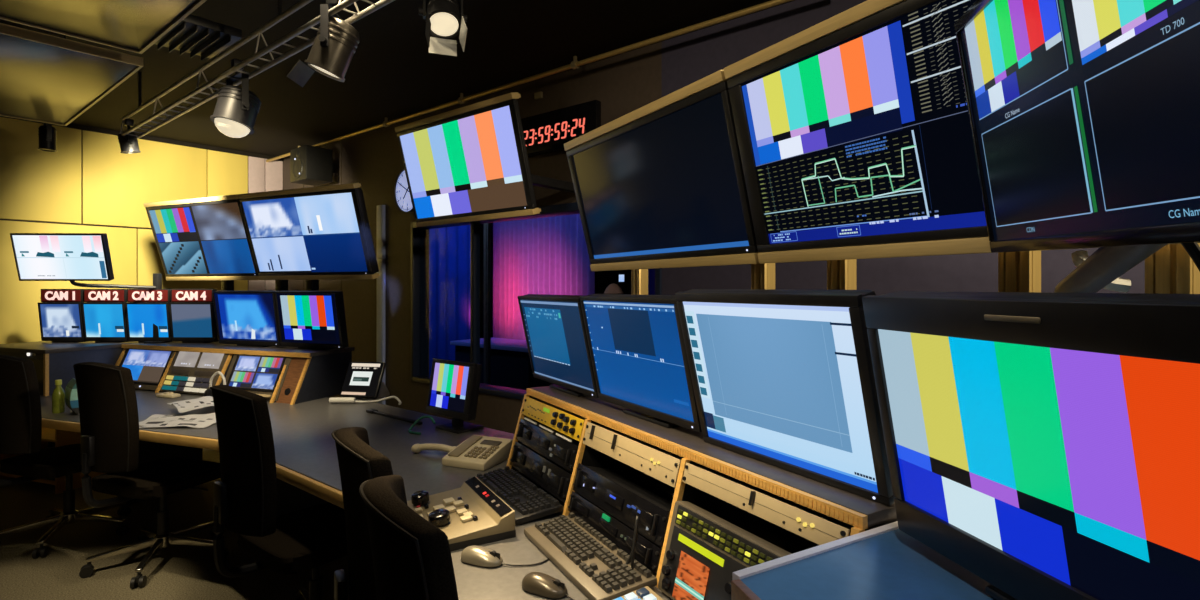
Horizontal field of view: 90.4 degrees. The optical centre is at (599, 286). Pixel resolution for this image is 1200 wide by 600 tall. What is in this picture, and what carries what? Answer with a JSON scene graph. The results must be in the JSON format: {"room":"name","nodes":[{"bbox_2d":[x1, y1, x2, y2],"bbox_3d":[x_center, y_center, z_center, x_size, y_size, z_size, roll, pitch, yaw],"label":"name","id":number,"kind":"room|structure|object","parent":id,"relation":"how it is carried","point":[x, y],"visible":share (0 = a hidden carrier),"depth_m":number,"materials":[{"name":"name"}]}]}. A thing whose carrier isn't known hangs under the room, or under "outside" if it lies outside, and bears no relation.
{"room":"control room","nodes":[
{"label":"control room","id":0,"kind":"room"},
{"bbox_2d":[0,117,282,343],"bbox_3d":[-5.449,0.050,3.708,0.129,2.800,6.950,0,0,39],"label":"wall","id":1,"kind":"structure","parent":0,"point":[87,185],"depth_m":5.08,"materials":[{"name":"yellow paint"}]},
{"bbox_2d":[0,116,283,160],"bbox_3d":[-5.422,-1.333,3.621,0.023,0.035,6.850,0,0,39],"label":"trim","id":2,"kind":"structure","parent":1,"relation":"attached to","point":[74,126],"depth_m":5.45,"materials":[{"name":"paint"}]},
{"bbox_2d":[266,0,792,161],"bbox_3d":[-1.291,-1.308,4.404,5.750,0.074,0.048,0,0,39],"label":"ceiling pipe","id":3,"kind":"object","parent":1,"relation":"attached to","point":[575,64],"visible":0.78,"depth_m":3.46,"materials":[{"name":"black metal"}]},
{"bbox_2d":[0,449,348,599],"bbox_3d":[-2.375,1.480,1.834,15.200,0.060,5.861,0,0,39],"label":"floor","id":4,"kind":"structure","parent":0,"point":[176,572],"depth_m":3.16,"materials":[{"name":"carpet"}]},
{"bbox_2d":[0,428,104,493],"bbox_3d":[-4.101,1.150,4.463,0.758,0.600,0.342,0,0,20],"label":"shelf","id":5,"kind":"object","parent":4,"relation":"on","point":[49,437],"visible":0.23,"depth_m":4.27,"materials":[{"name":"brown wood"}]},
{"bbox_2d":[0,355,131,558],"bbox_3d":[-3.118,0.905,3.465,0.655,1.090,0.650,0,0,-31],"label":"office chair","id":6,"kind":"object","parent":4,"relation":"on","point":[20,402],"visible":0.83,"depth_m":3.21,"materials":[{"name":"black fabric"}]},
{"bbox_2d":[73,362,228,588],"bbox_3d":[-2.338,0.905,3.152,0.655,1.090,0.650,0,0,-29],"label":"office chair","id":7,"kind":"object","parent":4,"relation":"on","point":[107,401],"visible":0.9,"depth_m":2.88,"materials":[{"name":"black fabric"}]},
{"bbox_2d":[210,385,348,599],"bbox_3d":[-1.178,0.905,2.421,0.655,1.090,0.650,0,0,-11],"label":"office chair","id":8,"kind":"object","parent":4,"relation":"on","point":[245,497],"visible":0.79,"depth_m":2.15,"materials":[{"name":"black fabric"}]},
{"bbox_2d":[275,280,287,290],"bbox_3d":[-2.399,0.475,4.495,0.200,1.950,0.180,0,0,24],"label":"support post","id":9,"kind":"object","parent":4,"relation":"on","point":[280,285],"visible":0.02,"depth_m":4.47,"materials":[{"name":"black metal"}]},
{"bbox_2d":[40,389,672,599],"bbox_3d":[-1.597,1.080,2.729,6.436,0.740,1.835,0,0,37],"label":"desk","id":10,"kind":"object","parent":4,"relation":"on","point":[307,466],"depth_m":2.75,"materials":[{"name":"laminate"}]},
{"bbox_2d":[52,379,64,413],"bbox_3d":[-3.062,0.618,3.370,0.056,0.185,0.056,0,0,20],"label":"drink bottle","id":11,"kind":"object","parent":10,"relation":"on","point":[58,396],"visible":1,"depth_m":3.35,"materials":[{"name":"green glass"}]},
{"bbox_2d":[0,341,137,395],"bbox_3d":[-3.840,0.560,4.391,0.800,0.300,0.814,0,0,20],"label":"base cabinet","id":12,"kind":"object","parent":10,"relation":"on","point":[52,362],"visible":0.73,"depth_m":4.00,"materials":[{"name":"black laminate"}]},
{"bbox_2d":[24,358,42,391],"bbox_3d":[-3.970,0.583,4.019,0.710,0.215,0.006,0,0,20],"label":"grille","id":13,"kind":"object","parent":12,"relation":"attached to","point":[38,362],"depth_m":3.91,"materials":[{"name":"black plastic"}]},
{"bbox_2d":[38,302,84,342],"bbox_3d":[-3.958,0.261,4.459,0.321,0.298,0.194,0,0,2],"label":"monitor","id":14,"kind":"object","parent":12,"relation":"on","point":[60,322],"visible":0.98,"depth_m":4.38,"materials":[{"name":"blue glass"}]},
{"bbox_2d":[41,289,83,301],"bbox_3d":[-3.957,0.063,4.397,0.313,0.098,0.057,0,0,2],"label":"sign","id":15,"kind":"object","parent":14,"relation":"on","point":[47,295],"visible":0.95,"depth_m":4.37,"materials":[{"name":"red plastic"}]},
{"bbox_2d":[81,302,128,342],"bbox_3d":[-3.630,0.261,4.447,0.321,0.298,0.194,0,0,2],"label":"monitor","id":16,"kind":"object","parent":12,"relation":"on","point":[103,322],"visible":0.99,"depth_m":4.37,"materials":[{"name":"blue glass"}]},
{"bbox_2d":[84,289,127,301],"bbox_3d":[-3.628,0.063,4.386,0.313,0.098,0.057,0,0,2],"label":"sign","id":17,"kind":"object","parent":16,"relation":"on","point":[90,295],"visible":0.97,"depth_m":4.36,"materials":[{"name":"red plastic"}]},
{"bbox_2d":[65,378,78,414],"bbox_3d":[-2.950,0.615,3.353,0.160,0.190,0.073,0,0,40],"label":"snack packet","id":18,"kind":"object","parent":10,"relation":"on","point":[71,397],"visible":0.7,"depth_m":3.30,"materials":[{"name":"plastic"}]},
{"bbox_2d":[156,392,180,397],"bbox_3d":[-2.783,0.695,3.844,0.150,0.030,0.060,0,0,20],"label":"ledge","id":19,"kind":"object","parent":10,"relation":"on","point":[166,394],"visible":1,"depth_m":3.82,"materials":[{"name":"beige plastic"}]},
{"bbox_2d":[139,412,215,427],"bbox_3d":[-2.198,0.697,3.141,0.420,0.022,0.300,0,0,0],"label":"printed sheet","id":20,"kind":"object","parent":10,"relation":"on","point":[156,420],"visible":0.81,"depth_m":3.10,"materials":[{"name":"paper"}]},
{"bbox_2d":[167,396,213,412],"bbox_3d":[-2.273,0.660,3.403,0.360,0.023,0.270,0,0,45],"label":"printed sheet","id":21,"kind":"object","parent":10,"relation":"on","point":[183,406],"visible":0.78,"depth_m":3.40,"materials":[{"name":"paper"}]},
{"bbox_2d":[204,371,225,396],"bbox_3d":[-2.392,0.617,3.717,0.146,0.179,0.072,0,0,20],"label":"headset","id":22,"kind":"object","parent":10,"relation":"on","point":[208,392],"visible":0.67,"depth_m":3.72,"materials":[{"name":"white plastic"}]},
{"bbox_2d":[204,388,212,396],"bbox_3d":[-2.446,0.670,3.737,0.030,0.072,0.072,0,0,20],"label":"ear cup","id":23,"kind":"object","parent":22,"relation":"on","point":[208,392],"depth_m":3.72,"materials":[{"name":"black plastic"}]},
{"bbox_2d":[115,341,354,404],"bbox_3d":[-2.582,0.565,4.127,1.745,0.310,0.510,0,0,20],"label":"control console","id":24,"kind":"object","parent":10,"relation":"on","point":[311,374],"visible":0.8,"depth_m":3.86,"materials":[{"name":"brown laminate"}]},
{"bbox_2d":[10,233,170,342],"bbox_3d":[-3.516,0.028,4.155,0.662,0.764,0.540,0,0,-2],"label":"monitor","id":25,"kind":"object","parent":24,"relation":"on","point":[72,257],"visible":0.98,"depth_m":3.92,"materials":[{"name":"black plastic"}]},
{"bbox_2d":[120,348,175,390],"bbox_3d":[-3.186,0.565,4.163,0.496,0.275,0.123,0,0,20],"label":"monitor","id":26,"kind":"object","parent":24,"relation":"in","point":[147,367],"visible":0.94,"depth_m":4.14,"materials":[{"name":"blue glass"}]},
{"bbox_2d":[125,302,172,342],"bbox_3d":[-3.302,0.261,4.436,0.321,0.298,0.194,0,0,2],"label":"monitor","id":27,"kind":"object","parent":24,"relation":"on","point":[141,317],"visible":0.98,"depth_m":4.36,"materials":[{"name":"blue glass"}]},
{"bbox_2d":[128,289,170,301],"bbox_3d":[-3.300,0.063,4.374,0.313,0.098,0.057,0,0,2],"label":"sign","id":28,"kind":"object","parent":27,"relation":"on","point":[134,295],"visible":0.97,"depth_m":4.35,"materials":[{"name":"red plastic"}]},
{"bbox_2d":[169,302,218,342],"bbox_3d":[-2.973,0.261,4.424,0.321,0.298,0.194,0,0,2],"label":"monitor","id":29,"kind":"object","parent":24,"relation":"on","point":[190,322],"visible":0.98,"depth_m":4.35,"materials":[{"name":"blue glass"}]},
{"bbox_2d":[171,289,216,301],"bbox_3d":[-2.971,0.063,4.363,0.313,0.098,0.057,0,0,2],"label":"sign","id":30,"kind":"object","parent":29,"relation":"on","point":[177,295],"visible":0.96,"depth_m":4.34,"materials":[{"name":"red plastic"}]},
{"bbox_2d":[160,351,228,394],"bbox_3d":[-2.713,0.565,3.988,0.496,0.276,0.132,0,0,20],"label":"panel","id":31,"kind":"object","parent":24,"relation":"in","point":[188,372],"visible":0.98,"depth_m":3.98,"materials":[{"name":"black plastic"}]},
{"bbox_2d":[127,341,354,356],"bbox_3d":[-2.559,0.422,4.188,1.745,0.025,0.380,0,0,20],"label":"shelf","id":32,"kind":"object","parent":24,"relation":"attached to","point":[211,347],"depth_m":3.98,"materials":[{"name":"brown laminate"}]},
{"bbox_2d":[212,291,280,346],"bbox_3d":[-2.394,0.217,4.146,0.565,0.385,0.216,0,0,20],"label":"monitor","id":33,"kind":"object","parent":24,"relation":"on","point":[243,318],"visible":0.98,"depth_m":4.07,"materials":[{"name":"blue glass"}]},
{"bbox_2d":[225,354,291,400],"bbox_3d":[-2.199,0.565,3.797,0.496,0.275,0.136,0,0,20],"label":"monitor","id":34,"kind":"object","parent":24,"relation":"in","point":[256,374],"visible":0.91,"depth_m":3.79,"materials":[{"name":"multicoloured plastic"}]},
{"bbox_2d":[274,291,347,349],"bbox_3d":[-1.873,0.217,3.956,0.525,0.385,0.216,0,0,20],"label":"monitor","id":35,"kind":"object","parent":24,"relation":"on","point":[315,320],"visible":1,"depth_m":3.87,"materials":[{"name":"multicoloured glass"}]},
{"bbox_2d":[340,362,389,399],"bbox_3d":[-1.499,0.596,3.821,0.250,0.228,0.194,0,0,10],"label":"panel","id":36,"kind":"object","parent":10,"relation":"on","point":[363,380],"visible":0.93,"depth_m":3.77,"materials":[{"name":"black plastic"}]},
{"bbox_2d":[329,396,401,404],"bbox_3d":[-1.419,0.692,3.651,0.447,0.040,0.104,0,0,4],"label":"handset","id":37,"kind":"object","parent":10,"relation":"on","point":[331,399],"visible":1,"depth_m":3.62,"materials":[{"name":"white plastic"}]},
{"bbox_2d":[366,409,421,424],"bbox_3d":[-1.117,0.702,3.229,0.500,0.016,0.040,0,0,39],"label":"cable cover","id":38,"kind":"object","parent":10,"relation":"on","point":[372,411],"visible":1,"depth_m":3.23,"materials":[{"name":"black plastic"}]},
{"bbox_2d":[408,416,435,434],"bbox_3d":[-0.872,0.672,2.906,0.139,0.078,0.092,0,0,39],"label":"coiled cable","id":39,"kind":"object","parent":10,"relation":"on","point":[422,417],"visible":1,"depth_m":2.92,"materials":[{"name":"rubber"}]},
{"bbox_2d":[426,358,483,433],"bbox_3d":[-0.706,0.538,2.994,0.335,0.343,0.165,0,0,39],"label":"monitor","id":40,"kind":"object","parent":10,"relation":"on","point":[454,386],"visible":1,"depth_m":2.94,"materials":[{"name":"multicoloured glass"}]},
{"bbox_2d":[407,476,515,550],"bbox_3d":[-0.440,0.672,1.786,0.256,0.077,0.362,0,0,-30],"label":"controller","id":41,"kind":"object","parent":10,"relation":"on","point":[470,514],"visible":0.91,"depth_m":1.73,"materials":[{"name":"plastic"}]},
{"bbox_2d":[411,435,512,470],"bbox_3d":[-0.604,0.670,2.477,0.433,0.080,0.220,0,0,22],"label":"telephone","id":42,"kind":"object","parent":10,"relation":"on","point":[477,452],"visible":1,"depth_m":2.41,"materials":[{"name":"beige plastic"}]},
{"bbox_2d":[461,545,548,566],"bbox_3d":[-0.234,0.692,1.548,0.255,0.035,0.084,0,0,-6],"label":"computer mouse","id":43,"kind":"object","parent":10,"relation":"on","point":[474,554],"visible":0.97,"depth_m":1.52,"materials":[{"name":"beige plastic"}]},
{"bbox_2d":[468,466,562,524],"bbox_3d":[-0.295,0.688,2.000,0.160,0.045,0.450,0,0,-31],"label":"keyboard","id":44,"kind":"object","parent":10,"relation":"on","point":[529,503],"visible":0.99,"depth_m":1.94,"materials":[{"name":"black plastic"}]},
{"bbox_2d":[522,572,574,599],"bbox_3d":[-0.090,0.692,1.361,0.219,0.035,0.066,0,0,39],"label":"computer mouse","id":45,"kind":"object","parent":10,"relation":"on","point":[538,583],"visible":1,"depth_m":1.37,"materials":[{"name":"grey plastic"}]},
{"bbox_2d":[524,512,656,599],"bbox_3d":[-0.042,0.688,1.546,0.160,0.045,0.450,0,0,-29],"label":"keyboard","id":46,"kind":"object","parent":10,"relation":"on","point":[591,561],"visible":1,"depth_m":1.49,"materials":[{"name":"grey plastic"}]},
{"bbox_2d":[626,516,638,569],"bbox_3d":[0.053,0.635,1.377,0.046,0.155,0.189,0,0,14],"label":"cable","id":47,"kind":"object","parent":10,"relation":"on","point":[632,554],"visible":0.67,"depth_m":1.43,"materials":[{"name":"black rubber"}]},
{"bbox_2d":[613,586,662,599],"bbox_3d":[0.105,0.689,1.198,0.140,0.041,0.270,0,0,-27],"label":"keypad","id":48,"kind":"object","parent":10,"relation":"on","point":[645,593],"visible":1,"depth_m":1.30,"materials":[{"name":"plastic"}]},
{"bbox_2d":[507,386,896,588],"bbox_3d":[0.195,0.552,1.744,0.438,0.315,1.500,0,0,-30],"label":"equipment rack","id":49,"kind":"object","parent":10,"relation":"on","point":[860,512],"visible":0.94,"depth_m":1.50,"materials":[{"name":"brown laminate"}]},
{"bbox_2d":[510,441,571,502],"bbox_3d":[-0.179,0.645,2.095,0.126,0.110,0.470,0,0,-30],"label":"rack","id":50,"kind":"object","parent":49,"relation":"in","point":[543,471],"visible":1,"depth_m":2.04,"materials":[{"name":"black plastic"}]},
{"bbox_2d":[516,419,578,471],"bbox_3d":[-0.159,0.557,2.107,0.124,0.101,0.470,0,0,-30],"label":"rack","id":51,"kind":"object","parent":49,"relation":"in","point":[563,452],"visible":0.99,"depth_m":2.06,"materials":[{"name":"black plastic"}]},
{"bbox_2d":[522,396,586,441],"bbox_3d":[-0.139,0.468,2.118,0.124,0.089,0.476,0,0,-30],"label":"panel","id":52,"kind":"object","parent":49,"relation":"in","point":[568,423],"visible":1,"depth_m":2.06,"materials":[{"name":"yellow paint"}]},
{"bbox_2d":[517,294,598,397],"bbox_3d":[-0.102,0.212,2.259,0.236,0.366,0.540,0,0,-30],"label":"monitor","id":53,"kind":"object","parent":49,"relation":"on","point":[554,325],"visible":0.9,"depth_m":2.19,"materials":[{"name":"black plastic"}]},
{"bbox_2d":[568,491,662,573],"bbox_3d":[0.061,0.671,1.657,0.120,0.081,0.470,0,0,-30],"label":"rack","id":54,"kind":"object","parent":49,"relation":"in","point":[647,553],"visible":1,"depth_m":1.60,"materials":[{"name":"black plastic"}]},
{"bbox_2d":[602,513,609,521],"bbox_3d":[0.017,0.639,1.651,0.008,0.013,0.035,0,0,-30],"label":"indicator light","id":55,"kind":"object","parent":54,"relation":"on","point":[605,516],"depth_m":1.65,"materials":[{"name":"green plastic"}]},
{"bbox_2d":[573,463,671,546],"bbox_3d":[0.079,0.599,1.666,0.125,0.104,0.470,0,0,-30],"label":"rack","id":56,"kind":"object","parent":49,"relation":"in","point":[619,496],"visible":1,"depth_m":1.62,"materials":[{"name":"black plastic"}]},
{"bbox_2d":[583,422,683,487],"bbox_3d":[0.111,0.468,1.685,0.117,0.090,0.476,0,0,-30],"label":"blank panel","id":57,"kind":"object","parent":49,"relation":"attached to","point":[660,464],"visible":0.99,"depth_m":1.62,"materials":[{"name":"beige paint"}]},
{"bbox_2d":[580,294,701,431],"bbox_3d":[0.166,0.209,1.785,0.238,0.373,0.530,0,0,-30],"label":"monitor","id":58,"kind":"object","parent":49,"relation":"on","point":[640,364],"visible":0.9,"depth_m":1.71,"materials":[{"name":"black plastic"}]},
{"bbox_2d":[530,386,896,527],"bbox_3d":[0.240,0.407,1.769,0.335,0.024,1.500,0,0,-30],"label":"shelf","id":59,"kind":"object","parent":49,"relation":"attached to","point":[689,444],"depth_m":1.37,"materials":[{"name":"brown laminate"}]},
{"bbox_2d":[682,463,853,544],"bbox_3d":[0.355,0.457,1.259,0.113,0.069,0.458,0,0,-30],"label":"blank panel","id":60,"kind":"object","parent":49,"relation":"attached to","point":[819,528],"visible":0.86,"depth_m":1.20,"materials":[{"name":"beige paint"}]},
{"bbox_2d":[675,289,894,505],"bbox_3d":[0.424,0.200,1.313,0.256,0.390,0.520,0,0,-30],"label":"monitor","id":61,"kind":"object","parent":49,"relation":"on","point":[781,378],"visible":0.95,"depth_m":1.21,"materials":[{"name":"blue glass"}]},
{"bbox_2d":[658,501,791,599],"bbox_3d":[0.272,0.608,1.225,0.101,0.206,0.422,0,0,-30],"label":"control unit","id":62,"kind":"object","parent":10,"relation":"on","point":[703,550],"visible":0.75,"depth_m":1.28,"materials":[{"name":"black plastic"}]},
{"bbox_2d":[731,521,996,599],"bbox_3d":[0.646,0.564,0.576,0.827,0.292,0.964,0,0,-30],"label":"countertop","id":63,"kind":"structure","parent":10,"relation":"on","point":[884,562],"depth_m":0.87,"materials":[{"name":"blue laminate"}]},
{"bbox_2d":[862,291,1199,599],"bbox_3d":[0.592,0.213,0.708,0.232,0.413,0.576,0,0,-10],"label":"monitor","id":64,"kind":"object","parent":63,"relation":"on","point":[1044,445],"visible":1,"depth_m":0.68,"materials":[{"name":"black plastic"}]},
{"bbox_2d":[331,427,392,599],"bbox_3d":[-0.360,0.905,1.640,0.655,1.090,0.650,0,0,11],"label":"office chair","id":65,"kind":"object","parent":4,"relation":"on","point":[358,462],"visible":0.69,"depth_m":1.40,"materials":[{"name":"black fabric"}]},
{"bbox_2d":[359,475,458,599],"bbox_3d":[-0.123,0.905,1.225,0.655,1.090,0.650,0,0,11],"label":"office chair","id":66,"kind":"object","parent":4,"relation":"on","point":[412,559],"visible":1,"depth_m":0.96,"materials":[{"name":"black fabric"}]},
{"bbox_2d":[631,269,647,294],"bbox_3d":[0.163,0.475,2.456,0.120,1.950,0.140,0,0,-30],"label":"support post","id":67,"kind":"object","parent":4,"relation":"on","point":[639,277],"visible":0.02,"depth_m":2.44,"materials":[{"name":"gold metal"}]},
{"bbox_2d":[751,263,774,288],"bbox_3d":[0.506,0.475,1.852,0.120,1.950,0.140,0,0,-30],"label":"support post","id":68,"kind":"object","parent":4,"relation":"on","point":[762,275],"visible":0.02,"depth_m":1.83,"materials":[{"name":"gold metal"}]},
{"bbox_2d":[564,69,759,270],"bbox_3d":[0.202,-0.328,2.069,0.265,0.527,0.954,0,0,-30],"label":"monitor","id":69,"kind":"object","parent":68,"relation":"attached to","point":[660,184],"visible":0.89,"depth_m":1.91,"materials":[{"name":"black glass"}]},
{"bbox_2d":[827,259,855,289],"bbox_3d":[0.649,0.475,1.601,0.120,1.950,0.140,0,0,-30],"label":"support post","id":70,"kind":"object","parent":4,"relation":"on","point":[841,274],"visible":0.02,"depth_m":1.58,"materials":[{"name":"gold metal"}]},
{"bbox_2d":[998,250,1040,291],"bbox_3d":[0.862,0.475,1.226,0.120,1.950,0.140,0,0,-30],"label":"support post","id":71,"kind":"object","parent":4,"relation":"on","point":[1020,271],"visible":0.02,"depth_m":1.21,"materials":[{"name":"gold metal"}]},
{"bbox_2d":[1145,243,1199,293],"bbox_3d":[0.979,0.475,1.020,0.120,1.950,0.140,0,0,-30],"label":"support post","id":72,"kind":"object","parent":4,"relation":"on","point":[1170,270],"visible":0.02,"depth_m":1.01,"materials":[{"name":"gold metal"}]},
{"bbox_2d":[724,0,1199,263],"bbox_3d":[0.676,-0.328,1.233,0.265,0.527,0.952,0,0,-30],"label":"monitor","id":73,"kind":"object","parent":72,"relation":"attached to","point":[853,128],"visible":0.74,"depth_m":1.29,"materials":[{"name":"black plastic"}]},
{"bbox_2d":[221,280,233,290],"bbox_3d":[-2.966,0.475,4.747,0.200,1.950,0.180,0,0,24],"label":"support post","id":74,"kind":"object","parent":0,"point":[226,285],"visible":0.02,"depth_m":4.72,"materials":[{"name":"black metal"}]},
{"bbox_2d":[144,194,258,280],"bbox_3d":[-2.936,-0.350,4.482,1.070,0.602,0.319,0,0,24],"label":"monitor","id":75,"kind":"object","parent":74,"relation":"attached to","point":[205,238],"visible":0.97,"depth_m":4.40,"materials":[{"name":"multicoloured glass"}]},
{"bbox_2d":[306,280,318,290],"bbox_3d":[-2.107,0.475,4.364,0.200,1.950,0.180,0,0,24],"label":"support post","id":76,"kind":"object","parent":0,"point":[311,285],"visible":0.02,"depth_m":4.34,"materials":[{"name":"black metal"}]},
{"bbox_2d":[237,183,379,279],"bbox_3d":[-1.950,-0.350,4.043,1.080,0.602,0.319,0,0,24],"label":"monitor","id":77,"kind":"object","parent":76,"relation":"attached to","point":[320,232],"visible":1,"depth_m":3.95,"materials":[{"name":"black plastic"}]},
{"bbox_2d":[0,0,794,157],"bbox_3d":[-2.375,-1.380,1.834,15.200,0.060,5.861,0,0,39],"label":"ceiling","id":78,"kind":"structure","parent":0,"point":[392,73],"depth_m":3.55,"materials":[{"name":"paint"}]},
{"bbox_2d":[38,123,56,151],"bbox_3d":[-3.800,-1.083,4.100,0.141,0.285,0.097,0,0,39],"label":"lamp","id":79,"kind":"object","parent":78,"relation":"hanging from","point":[47,134],"visible":0.88,"depth_m":4.06,"materials":[{"name":"black metal"}]},
{"bbox_2d":[0,23,142,125],"bbox_3d":[-3.572,-1.197,2.401,1.674,0.306,2.424,0,0,39],"label":"ceiling panel","id":80,"kind":"object","parent":78,"relation":"hanging from","point":[45,78],"visible":0.93,"depth_m":2.93,"materials":[{"name":"brown wood"}]},
{"bbox_2d":[0,0,206,53],"bbox_3d":[-2.127,-1.197,1.206,1.724,0.306,2.374,0,0,39],"label":"ceiling panel","id":81,"kind":"object","parent":78,"relation":"hanging from","point":[135,26],"visible":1,"depth_m":2.31,"materials":[{"name":"brown wood"}]},
{"bbox_2d":[154,14,241,60],"bbox_3d":[-1.950,-1.167,2.750,0.400,0.065,0.400,0,0,39],"label":"air vent","id":82,"kind":"object","parent":78,"relation":"in","point":[194,35],"visible":0.66,"depth_m":2.76,"materials":[{"name":"black plastic"}]},
{"bbox_2d":[119,0,394,138],"bbox_3d":[-1.003,-1.170,2.241,5.587,0.360,0.102,0,0,39],"label":"lighting truss","id":83,"kind":"object","parent":78,"relation":"hanging from","point":[375,6],"visible":0.88,"depth_m":2.70,"materials":[{"name":"metal"}]},
{"bbox_2d":[117,119,140,153],"bbox_3d":[-3.130,-1.001,3.960,0.121,0.228,0.128,0,0,-8],"label":"lamp","id":84,"kind":"object","parent":83,"relation":"hanging from","point":[128,144],"visible":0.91,"depth_m":3.93,"materials":[{"name":"black metal"}]},
{"bbox_2d":[210,58,260,137],"bbox_3d":[-1.738,-0.899,2.846,0.204,0.372,0.200,0,0,-12],"label":"lamp","id":85,"kind":"object","parent":83,"relation":"hanging from","point":[236,110],"visible":0.94,"depth_m":2.79,"materials":[{"name":"grey metal"}]},
{"bbox_2d":[287,0,359,86],"bbox_3d":[-1.029,-0.935,2.240,0.239,0.330,0.192,0,0,0],"label":"lamp","id":86,"kind":"object","parent":83,"relation":"hanging from","point":[336,41],"visible":0.99,"depth_m":2.19,"materials":[{"name":"black metal"}]},
{"bbox_2d":[419,0,466,56],"bbox_3d":[-0.596,-1.054,2.270,0.179,0.322,0.190,0,0,-20],"label":"lamp","id":87,"kind":"object","parent":78,"relation":"hanging from","point":[445,19],"visible":1,"depth_m":2.26,"materials":[{"name":"black metal"}]},
{"bbox_2d":[480,223,654,337],"bbox_3d":[0.288,-0.350,9.096,12.000,3.600,0.104,0,0,39],"label":"wall","id":88,"kind":"structure","parent":0,"point":[603,279],"depth_m":9.31,"materials":[{"name":"stone"}]},
{"bbox_2d":[283,0,1144,495],"bbox_3d":[0.823,0.050,2.987,11.680,2.800,0.165,0,0,39],"label":"wall","id":89,"kind":"structure","parent":0,"point":[624,83],"depth_m":3.48,"materials":[{"name":"stone"}]},
{"bbox_2d":[290,145,334,185],"bbox_3d":[-2.600,-1.100,5.450,0.320,0.300,0.342,0,0,39],"label":"wall speaker","id":90,"kind":"object","parent":89,"relation":"attached to","point":[309,165],"visible":1,"depth_m":5.32,"materials":[{"name":"black plastic"}]},
{"bbox_2d":[376,205,384,404],"bbox_3d":[-1.849,0.380,5.030,0.095,2.140,0.030,0,0,39],"label":"trim","id":91,"kind":"structure","parent":89,"relation":"attached to","point":[380,209],"depth_m":5.01,"materials":[{"name":"grey metal"}]},
{"bbox_2d":[394,169,412,212],"bbox_3d":[-1.537,-0.775,4.776,0.356,0.356,0.033,0,0,39],"label":"wall clock","id":92,"kind":"object","parent":89,"relation":"attached to","point":[401,190],"visible":0.5,"depth_m":4.81,"materials":[{"name":"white plastic"}]},
{"bbox_2d":[395,92,574,226],"bbox_3d":[-0.599,-0.669,3.542,1.028,0.599,0.748,0,0,39],"label":"monitor","id":93,"kind":"object","parent":89,"relation":"attached to","point":[469,163],"visible":0.97,"depth_m":3.27,"materials":[{"name":"black plastic"}]},
{"bbox_2d":[411,202,661,399],"bbox_3d":[-0.546,0.115,4.069,2.370,1.270,0.145,0,0,39],"label":"window","id":94,"kind":"structure","parent":89,"relation":"in","point":[419,235],"depth_m":4.63,"materials":[{"name":"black glass"}]},
{"bbox_2d":[534,91,542,99],"bbox_3d":[-0.398,-1.240,3.862,0.060,0.040,0.020,0,0,39],"label":"wall socket","id":95,"kind":"object","parent":89,"relation":"attached to","point":[538,95],"visible":1,"depth_m":3.85,"materials":[{"name":"plastic"}]},
{"bbox_2d":[521,100,600,156],"bbox_3d":[-0.273,-0.978,3.738,0.700,0.255,0.056,0,0,39],"label":"digital clock","id":96,"kind":"object","parent":89,"relation":"attached to","point":[548,132],"visible":0.76,"depth_m":3.70,"materials":[{"name":"black plastic"}]},
{"bbox_2d":[954,0,1199,292],"bbox_3d":[0.709,-0.022,0.776,0.286,0.884,0.782,0,0,12],"label":"monitor","id":97,"kind":"object","parent":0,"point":[1084,115],"visible":0.93,"depth_m":0.75,"materials":[{"name":"black plastic"}]},
{"bbox_3d":[-0.964,1.480,7.549,12.000,0.060,4.679,0,0,39],"label":"floor","id":98,"kind":"structure","parent":0,"visible":0},
{"bbox_2d":[429,225,469,374],"bbox_3d":[-2.787,-0.130,8.969,2.880,3.120,0.073,0,0,39],"label":"curtain","id":99,"kind":"object","parent":98,"relation":"on","point":[449,247],"visible":0.18,"depth_m":8.42,"materials":[{"name":"blue fabric"}]},
{"bbox_2d":[484,223,490,384],"bbox_3d":[-1.151,-0.050,6.079,0.200,3.000,0.200,0,0,39],"label":"support pole","id":100,"kind":"object","parent":98,"relation":"on","point":[487,226],"visible":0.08,"depth_m":6.06,"materials":[{"name":"metal"}]},
{"bbox_2d":[450,337,551,389],"bbox_3d":[-1.128,1.065,7.347,1.400,0.770,0.700,0,0,39],"label":"desk","id":101,"kind":"object","parent":98,"relation":"on","point":[511,367],"visible":0.45,"depth_m":6.95,"materials":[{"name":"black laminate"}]},
{"bbox_2d":[493,214,594,339],"bbox_3d":[-0.851,-0.130,8.443,2.050,3.120,0.160,0,0,39],"label":"stage curtain","id":102,"kind":"object","parent":98,"relation":"on","point":[544,255],"visible":0.3,"depth_m":8.48,"materials":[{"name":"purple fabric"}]},
{"bbox_2d":[604,283,622,293],"bbox_3d":[0.095,0.713,4.169,0.300,1.475,0.300,0,0,39],"label":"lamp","id":103,"kind":"object","parent":98,"relation":"on","point":[613,288],"visible":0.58,"depth_m":4.12,"materials":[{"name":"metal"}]},
{"bbox_2d":[618,273,627,293],"bbox_3d":[0.225,0.650,6.252,0.360,1.600,0.360,0,0,39],"label":"monitor","id":104,"kind":"object","parent":98,"relation":"on","point":[622,277],"visible":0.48,"depth_m":6.25,"materials":[{"name":"black plastic"}]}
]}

